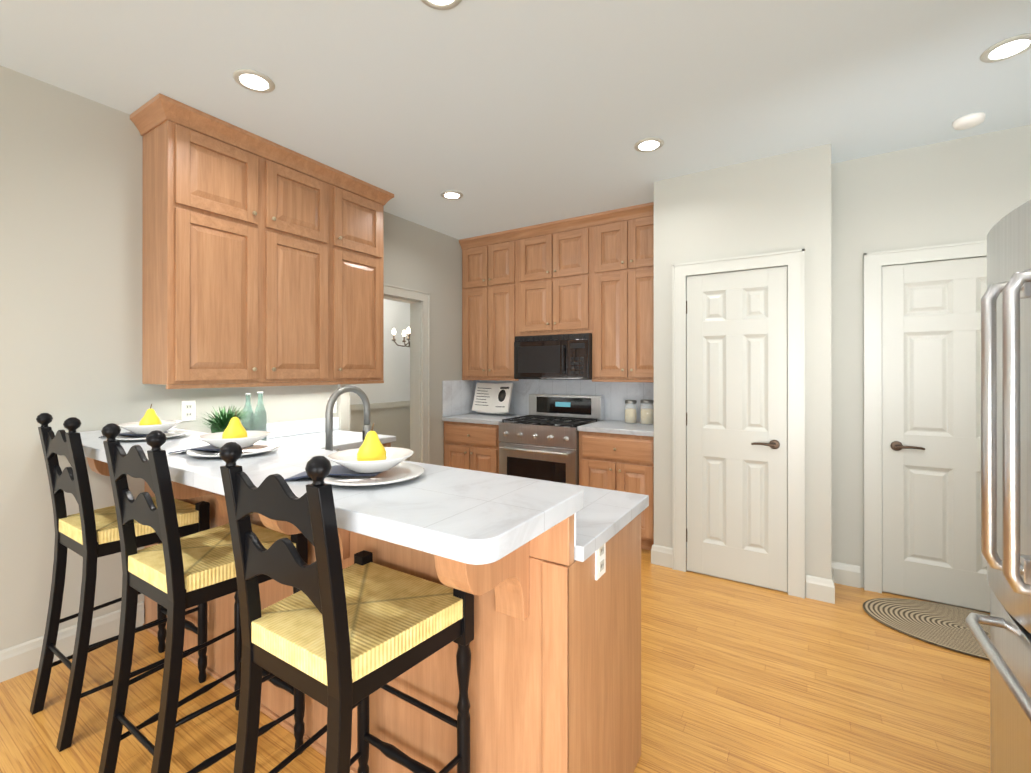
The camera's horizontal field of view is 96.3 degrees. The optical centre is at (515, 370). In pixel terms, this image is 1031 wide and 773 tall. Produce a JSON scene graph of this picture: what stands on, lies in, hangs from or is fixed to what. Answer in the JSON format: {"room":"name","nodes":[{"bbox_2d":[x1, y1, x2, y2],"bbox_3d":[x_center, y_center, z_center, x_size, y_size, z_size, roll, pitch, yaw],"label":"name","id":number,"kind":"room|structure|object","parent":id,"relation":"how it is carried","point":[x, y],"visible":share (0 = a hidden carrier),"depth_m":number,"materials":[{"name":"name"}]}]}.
{"room":"kitchen","nodes":[
{"label":"kitchen","id":0,"kind":"room"},
{"bbox_2d":[0,65,461,650],"bbox_3d":[-2.342,0.009,2.088,0.124,2.740,7.390,0,0,32],"label":"wall","id":1,"kind":"structure","parent":0,"point":[70,239],"depth_m":2.27,"materials":[{"name":"grey paint"}]},
{"bbox_2d":[0,602,143,682],"bbox_3d":[-3.098,1.311,0.757,0.016,0.134,4.095,0,0,32],"label":"baseboard","id":2,"kind":"structure","parent":1,"relation":"attached to","point":[19,659],"depth_m":2.20,"materials":[{"name":"grey paint"}]},
{"bbox_2d":[181,400,195,420],"bbox_3d":[-1.896,0.230,2.676,0.008,0.115,0.070,0,0,32],"label":"outlet","id":3,"kind":"object","parent":1,"relation":"attached to","point":[188,410],"visible":0.96,"depth_m":2.67,"materials":[{"name":"white plastic"}]},
{"bbox_2d":[138,97,333,388],"bbox_3d":[-1.628,-0.644,2.802,0.325,1.428,0.938,0,0,32],"label":"upper cabinet","id":4,"kind":"object","parent":1,"relation":"attached to","point":[262,262],"depth_m":2.57,"materials":[{"name":"brown wood"}]},
{"bbox_2d":[334,169,389,384],"bbox_3d":[-1.253,-0.643,3.399,0.325,1.428,0.472,0,0,32],"label":"upper cabinet","id":5,"kind":"object","parent":1,"relation":"attached to","point":[358,204],"depth_m":3.30,"materials":[{"name":"brown wood"}]},
{"bbox_2d":[338,283,429,463],"bbox_3d":[-1.084,0.322,3.943,0.035,2.118,0.986,0,0,32],"label":"door frame","id":6,"kind":"structure","parent":1,"relation":"attached to","point":[344,398],"depth_m":4.28,"materials":[{"name":"grey paint"}]},
{"bbox_2d":[350,299,409,404],"bbox_3d":[-2.014,0.013,5.278,0.120,2.740,4.140,0,0,32],"label":"wall","id":7,"kind":"structure","parent":0,"point":[394,386],"depth_m":5.88,"materials":[{"name":"white paint"}]},
{"bbox_2d":[350,401,409,460],"bbox_3d":[-1.951,0.888,5.237,0.030,0.990,3.900,0,0,32],"label":"wainscoting","id":8,"kind":"structure","parent":7,"relation":"attached to","point":[391,418],"depth_m":5.81,"materials":[{"name":"grey paint"}]},
{"bbox_2d":[0,548,990,772],"bbox_3d":[-0.471,1.403,0.911,4.600,0.050,7.390,0,0,32],"label":"floor","id":9,"kind":"structure","parent":0,"point":[738,677],"depth_m":1.93,"materials":[{"name":"brown wood"}]},
{"bbox_2d":[30,413,209,751],"bbox_3d":[-1.681,0.775,1.974,0.452,1.208,0.482,0,0,32],"label":"stool","id":10,"kind":"object","parent":9,"relation":"on","point":[88,533],"visible":0.83,"depth_m":1.86,"materials":[{"name":"black paint"}]},
{"bbox_2d":[98,423,307,772],"bbox_3d":[-1.072,0.775,1.591,0.452,1.208,0.482,0,0,32],"label":"stool","id":11,"kind":"object","parent":9,"relation":"on","point":[174,574],"visible":0.81,"depth_m":1.48,"materials":[{"name":"black paint"}]},
{"bbox_2d":[219,442,473,772],"bbox_3d":[-0.433,0.774,1.189,0.452,1.208,0.482,0,0,32],"label":"stool","id":12,"kind":"object","parent":9,"relation":"on","point":[336,640],"visible":0.96,"depth_m":1.10,"materials":[{"name":"black paint"}]},
{"bbox_2d":[87,457,640,772],"bbox_3d":[-0.850,0.862,1.966,2.532,1.034,0.904,0,0,32],"label":"base cabinet","id":13,"kind":"object","parent":9,"relation":"on","point":[555,677],"visible":0.5,"depth_m":1.32,"materials":[{"name":"brown wood"}]},
{"bbox_2d":[55,428,648,565],"bbox_3d":[-0.866,0.394,1.913,2.563,0.190,1.025,0,0,32],"label":"countertop","id":14,"kind":"structure","parent":13,"relation":"on","point":[467,516],"depth_m":1.15,"materials":[{"name":"stone"}]},
{"bbox_2d":[99,404,189,440],"bbox_3d":[-1.663,0.222,2.081,0.373,0.152,0.290,0,0,32],"label":"place setting","id":15,"kind":"object","parent":14,"relation":"on","point":[146,425],"visible":0.79,"depth_m":2.03,"materials":[{"name":"white ceramic"}]},
{"bbox_2d":[191,405,250,432],"bbox_3d":[-1.662,0.319,2.633,0.368,0.259,0.375,0,0,32],"label":"plant","id":16,"kind":"object","parent":14,"relation":"on","point":[220,423],"visible":0.46,"depth_m":2.58,"materials":[{"name":"green plant"}]},
{"bbox_2d":[168,411,279,457],"bbox_3d":[-1.053,0.222,1.697,0.372,0.152,0.290,0,0,32],"label":"place setting","id":17,"kind":"object","parent":14,"relation":"on","point":[242,437],"visible":0.81,"depth_m":1.65,"materials":[{"name":"white ceramic"}]},
{"bbox_2d":[242,393,253,430],"bbox_3d":[-1.665,0.294,2.873,0.070,0.311,0.070,0,0,32],"label":"bottle","id":18,"kind":"object","parent":14,"relation":"on","point":[249,425],"visible":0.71,"depth_m":2.85,"materials":[{"name":"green glass"}]},
{"bbox_2d":[254,392,266,440],"bbox_3d":[-1.583,0.289,2.863,0.070,0.321,0.070,0,0,32],"label":"bottle","id":19,"kind":"object","parent":14,"relation":"on","point":[260,419],"visible":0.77,"depth_m":2.84,"materials":[{"name":"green glass"}]},
{"bbox_2d":[325,385,370,451],"bbox_3d":[-0.685,0.254,1.922,0.090,0.389,0.236,0,0,32],"label":"faucet","id":20,"kind":"object","parent":14,"relation":"on","point":[338,392],"visible":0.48,"depth_m":1.88,"materials":[{"name":"silver metal"}]},
{"bbox_2d":[285,423,424,485],"bbox_3d":[-0.436,0.221,1.303,0.367,0.152,0.301,0,0,32],"label":"place setting","id":21,"kind":"object","parent":14,"relation":"on","point":[372,460],"visible":0.94,"depth_m":1.26,"materials":[{"name":"white ceramic"}]},
{"bbox_2d":[595,543,605,579],"bbox_3d":[0.244,0.533,1.319,0.008,0.105,0.065,0,0,32],"label":"outlet","id":22,"kind":"object","parent":13,"relation":"attached to","point":[600,561],"visible":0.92,"depth_m":1.31,"materials":[{"name":"white plastic"}]},
{"bbox_2d":[382,443,390,446],"bbox_3d":[-1.255,0.936,3.089,0.651,0.889,0.597,0,0,32],"label":"base cabinet","id":23,"kind":"object","parent":9,"relation":"on","point":[387,445],"depth_m":3.17,"materials":[{"name":"brown wood"}]},
{"bbox_2d":[267,417,395,450],"bbox_3d":[-1.251,0.420,3.117,0.628,0.140,0.597,0,0,32],"label":"countertop","id":24,"kind":"structure","parent":23,"relation":"on","point":[344,440],"depth_m":3.14,"materials":[{"name":"stone"}]},
{"bbox_2d":[444,421,499,473],"bbox_3d":[-0.275,0.938,4.619,0.682,0.889,0.659,0,0,32],"label":"base cabinet","id":25,"kind":"object","parent":9,"relation":"on","point":[472,446],"visible":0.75,"depth_m":4.35,"materials":[{"name":"brown wood"}]},
{"bbox_2d":[442,380,525,424],"bbox_3d":[-0.272,0.293,4.623,0.684,0.397,0.622,0,0,32],"label":"countertop","id":26,"kind":"structure","parent":25,"relation":"on","point":[457,399],"depth_m":4.68,"materials":[{"name":"stone"}]},
{"bbox_2d":[472,383,512,414],"bbox_3d":[-0.232,0.281,4.749,0.447,0.318,0.137,0,0,32],"label":"cookbook","id":27,"kind":"object","parent":26,"relation":"on","point":[491,398],"visible":1,"depth_m":4.74,"materials":[{"name":"white paper"}]},
{"bbox_2d":[499,394,603,484],"bbox_3d":[0.322,0.806,4.202,0.760,1.150,0.690,0,0,32],"label":"range","id":28,"kind":"object","parent":9,"relation":"on","point":[540,441],"visible":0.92,"depth_m":4.03,"materials":[{"name":"silver metal"}]},
{"bbox_2d":[579,431,653,549],"bbox_3d":[0.942,0.937,3.854,0.649,0.889,0.659,0,0,32],"label":"base cabinet","id":29,"kind":"object","parent":9,"relation":"on","point":[619,462],"visible":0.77,"depth_m":3.58,"materials":[{"name":"brown wood"}]},
{"bbox_2d":[577,420,653,436],"bbox_3d":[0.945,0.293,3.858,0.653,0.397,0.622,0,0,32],"label":"countertop","id":30,"kind":"structure","parent":29,"relation":"on","point":[618,427],"depth_m":3.69,"materials":[{"name":"stone"}]},
{"bbox_2d":[625,400,636,423],"bbox_3d":[0.996,0.352,3.988,0.104,0.197,0.104,0,0,32],"label":"jar","id":31,"kind":"object","parent":30,"relation":"on","point":[630,415],"visible":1,"depth_m":3.95,"materials":[{"name":"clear glass"}]},
{"bbox_2d":[640,400,653,424],"bbox_3d":[1.107,0.347,3.883,0.110,0.207,0.110,0,0,32],"label":"jar","id":32,"kind":"object","parent":30,"relation":"on","point":[647,417],"visible":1,"depth_m":3.84,"materials":[{"name":"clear glass"}]},
{"bbox_2d":[863,598,989,659],"bbox_3d":[2.404,1.373,2.441,0.910,0.012,0.582,0,0,32],"label":"rug","id":33,"kind":"object","parent":9,"relation":"on","point":[943,625],"visible":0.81,"depth_m":2.52,"materials":[{"name":"wicker"}]},
{"bbox_2d":[965,200,1030,772],"bbox_3d":[1.456,0.484,0.781,0.934,1.787,0.900,0,0,32],"label":"fridge","id":34,"kind":"object","parent":9,"relation":"on","point":[1006,426],"visible":1,"depth_m":1.07,"materials":[{"name":"grey metal"}]},
{"bbox_2d":[0,0,1030,239],"bbox_3d":[-0.471,-1.387,0.914,4.600,0.050,7.390,0,0,32],"label":"ceiling","id":35,"kind":"structure","parent":0,"point":[502,115],"depth_m":2.15,"materials":[{"name":"grey paint"}]},
{"bbox_2d":[233,69,274,92],"bbox_3d":[-1.223,-1.355,2.160,0.174,0.011,0.174,0,0,32],"label":"recessed light","id":36,"kind":"object","parent":35,"relation":"in","point":[253,80],"visible":1,"depth_m":2.15,"materials":[{"name":"grey paint"}]},
{"bbox_2d":[421,0,461,9],"bbox_3d":[-0.272,-1.355,1.645,0.174,0.011,0.174,0,0,32],"label":"recessed light","id":37,"kind":"object","parent":35,"relation":"in","point":[442,4],"visible":1,"depth_m":1.70,"materials":[{"name":"grey paint"}]},
{"bbox_2d":[441,190,462,199],"bbox_3d":[-0.489,-1.353,3.553,0.174,0.011,0.174,0,0,32],"label":"recessed light","id":38,"kind":"object","parent":35,"relation":"in","point":[452,195],"visible":1,"depth_m":3.54,"materials":[{"name":"grey paint"}]},
{"bbox_2d":[634,137,663,151],"bbox_3d":[0.800,-1.354,2.767,0.174,0.011,0.174,0,0,32],"label":"recessed light","id":39,"kind":"object","parent":35,"relation":"in","point":[650,144],"visible":0.98,"depth_m":2.75,"materials":[{"name":"grey paint"}]},
{"bbox_2d":[952,112,985,129],"bbox_3d":[2.444,-1.342,2.489,0.130,0.036,0.130,0,0,32],"label":"smoke detector","id":40,"kind":"object","parent":35,"relation":"attached to","point":[968,121],"visible":1,"depth_m":2.46,"materials":[{"name":"white plastic"}]},
{"bbox_2d":[980,33,1030,62],"bbox_3d":[2.076,-1.355,1.941,0.174,0.011,0.174,0,0,32],"label":"recessed light","id":41,"kind":"object","parent":35,"relation":"in","point":[1009,48],"visible":1,"depth_m":1.94,"materials":[{"name":"grey paint"}]},
{"bbox_2d":[654,144,830,596],"bbox_3d":[1.642,0.011,3.358,1.055,2.740,0.760,0,0,32],"label":"wall","id":42,"kind":"structure","parent":0,"point":[779,203],"depth_m":2.94,"materials":[{"name":"grey paint"}]},
{"bbox_2d":[591,202,653,381],"bbox_3d":[1.026,-0.643,3.992,0.653,1.428,0.338,0,0,32],"label":"upper cabinet","id":43,"kind":"object","parent":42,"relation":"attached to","point":[593,274],"depth_m":3.87,"materials":[{"name":"brown wood"}]},
{"bbox_2d":[686,266,787,591],"bbox_3d":[1.418,0.359,3.001,0.602,2.018,0.077,0,0,32],"label":"pantry door","id":44,"kind":"structure","parent":42,"relation":"in","point":[737,515],"depth_m":3.00,"materials":[{"name":"grey paint"}]},
{"bbox_2d":[672,249,804,598],"bbox_3d":[1.432,0.319,3.019,0.780,2.123,0.035,0,0,32],"label":"door frame","id":45,"kind":"structure","parent":42,"relation":"attached to","point":[793,261],"depth_m":2.86,"materials":[{"name":"grey paint"}]},
{"bbox_2d":[651,544,860,603],"bbox_3d":[1.586,1.313,3.128,1.236,0.134,0.346,0,0,32],"label":"baseboard","id":46,"kind":"structure","parent":42,"relation":"attached to","point":[820,589],"depth_m":2.95,"materials":[{"name":"grey paint"}]},
{"bbox_2d":[831,125,1030,612],"bbox_3d":[2.720,0.010,2.875,1.285,2.740,0.430,0,0,32],"label":"wall","id":47,"kind":"structure","parent":0,"point":[971,188],"depth_m":2.90,"materials":[{"name":"grey paint"}]},
{"bbox_2d":[863,240,986,592],"bbox_3d":[2.602,0.318,2.673,0.936,2.123,0.035,0,0,32],"label":"door frame","id":48,"kind":"structure","parent":47,"relation":"attached to","point":[874,263],"depth_m":2.88,"materials":[{"name":"grey paint"}]},
{"bbox_2d":[882,257,989,611],"bbox_3d":[2.592,0.359,2.652,0.758,2.018,0.077,0,0,32],"label":"closet door","id":49,"kind":"structure","parent":47,"relation":"in","point":[931,431],"depth_m":2.75,"materials":[{"name":"grey paint"}]},
{"bbox_3d":[1.527,0.011,3.950,4.450,2.740,0.120,0,0,32],"label":"wall","id":50,"kind":"structure","parent":0,"visible":0},
{"bbox_2d":[459,228,518,380],"bbox_3d":[-0.187,-0.642,4.755,0.686,1.428,0.338,0,0,32],"label":"upper cabinet","id":51,"kind":"object","parent":50,"relation":"attached to","point":[490,262],"depth_m":4.59,"materials":[{"name":"brown wood"}]},
{"bbox_2d":[519,214,590,335],"bbox_3d":[0.426,-0.855,4.370,0.764,1.003,0.338,0,0,32],"label":"upper cabinet","id":52,"kind":"object","parent":50,"relation":"attached to","point":[555,257],"depth_m":4.21,"materials":[{"name":"brown wood"}]},
{"bbox_2d":[514,333,591,379],"bbox_3d":[0.398,-0.126,4.324,0.756,0.405,0.429,0,0,32],"label":"microwave","id":53,"kind":"object","parent":52,"relation":"attached to","point":[562,357],"visible":1,"depth_m":4.15,"materials":[{"name":"black plastic"}]},
{"bbox_2d":[480,379,653,421],"bbox_3d":[0.499,0.287,4.514,2.105,0.408,0.015,0,0,32],"label":"backsplash","id":54,"kind":"structure","parent":50,"relation":"attached to","point":[616,395],"depth_m":4.37,"materials":[{"name":"tile"}]},
{"bbox_3d":[-1.477,-1.383,4.942,1.390,0.050,4.140,0,0,32],"label":"ceiling","id":55,"kind":"structure","parent":0,"visible":0},
{"bbox_2d":[392,327,409,346],"bbox_3d":[-1.118,-0.797,5.031,0.409,1.118,0.391,0,0,32],"label":"chandelier","id":56,"kind":"object","parent":55,"relation":"hanging from","point":[403,333],"visible":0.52,"depth_m":4.95,"materials":[{"name":"brown metal"}]}
]}

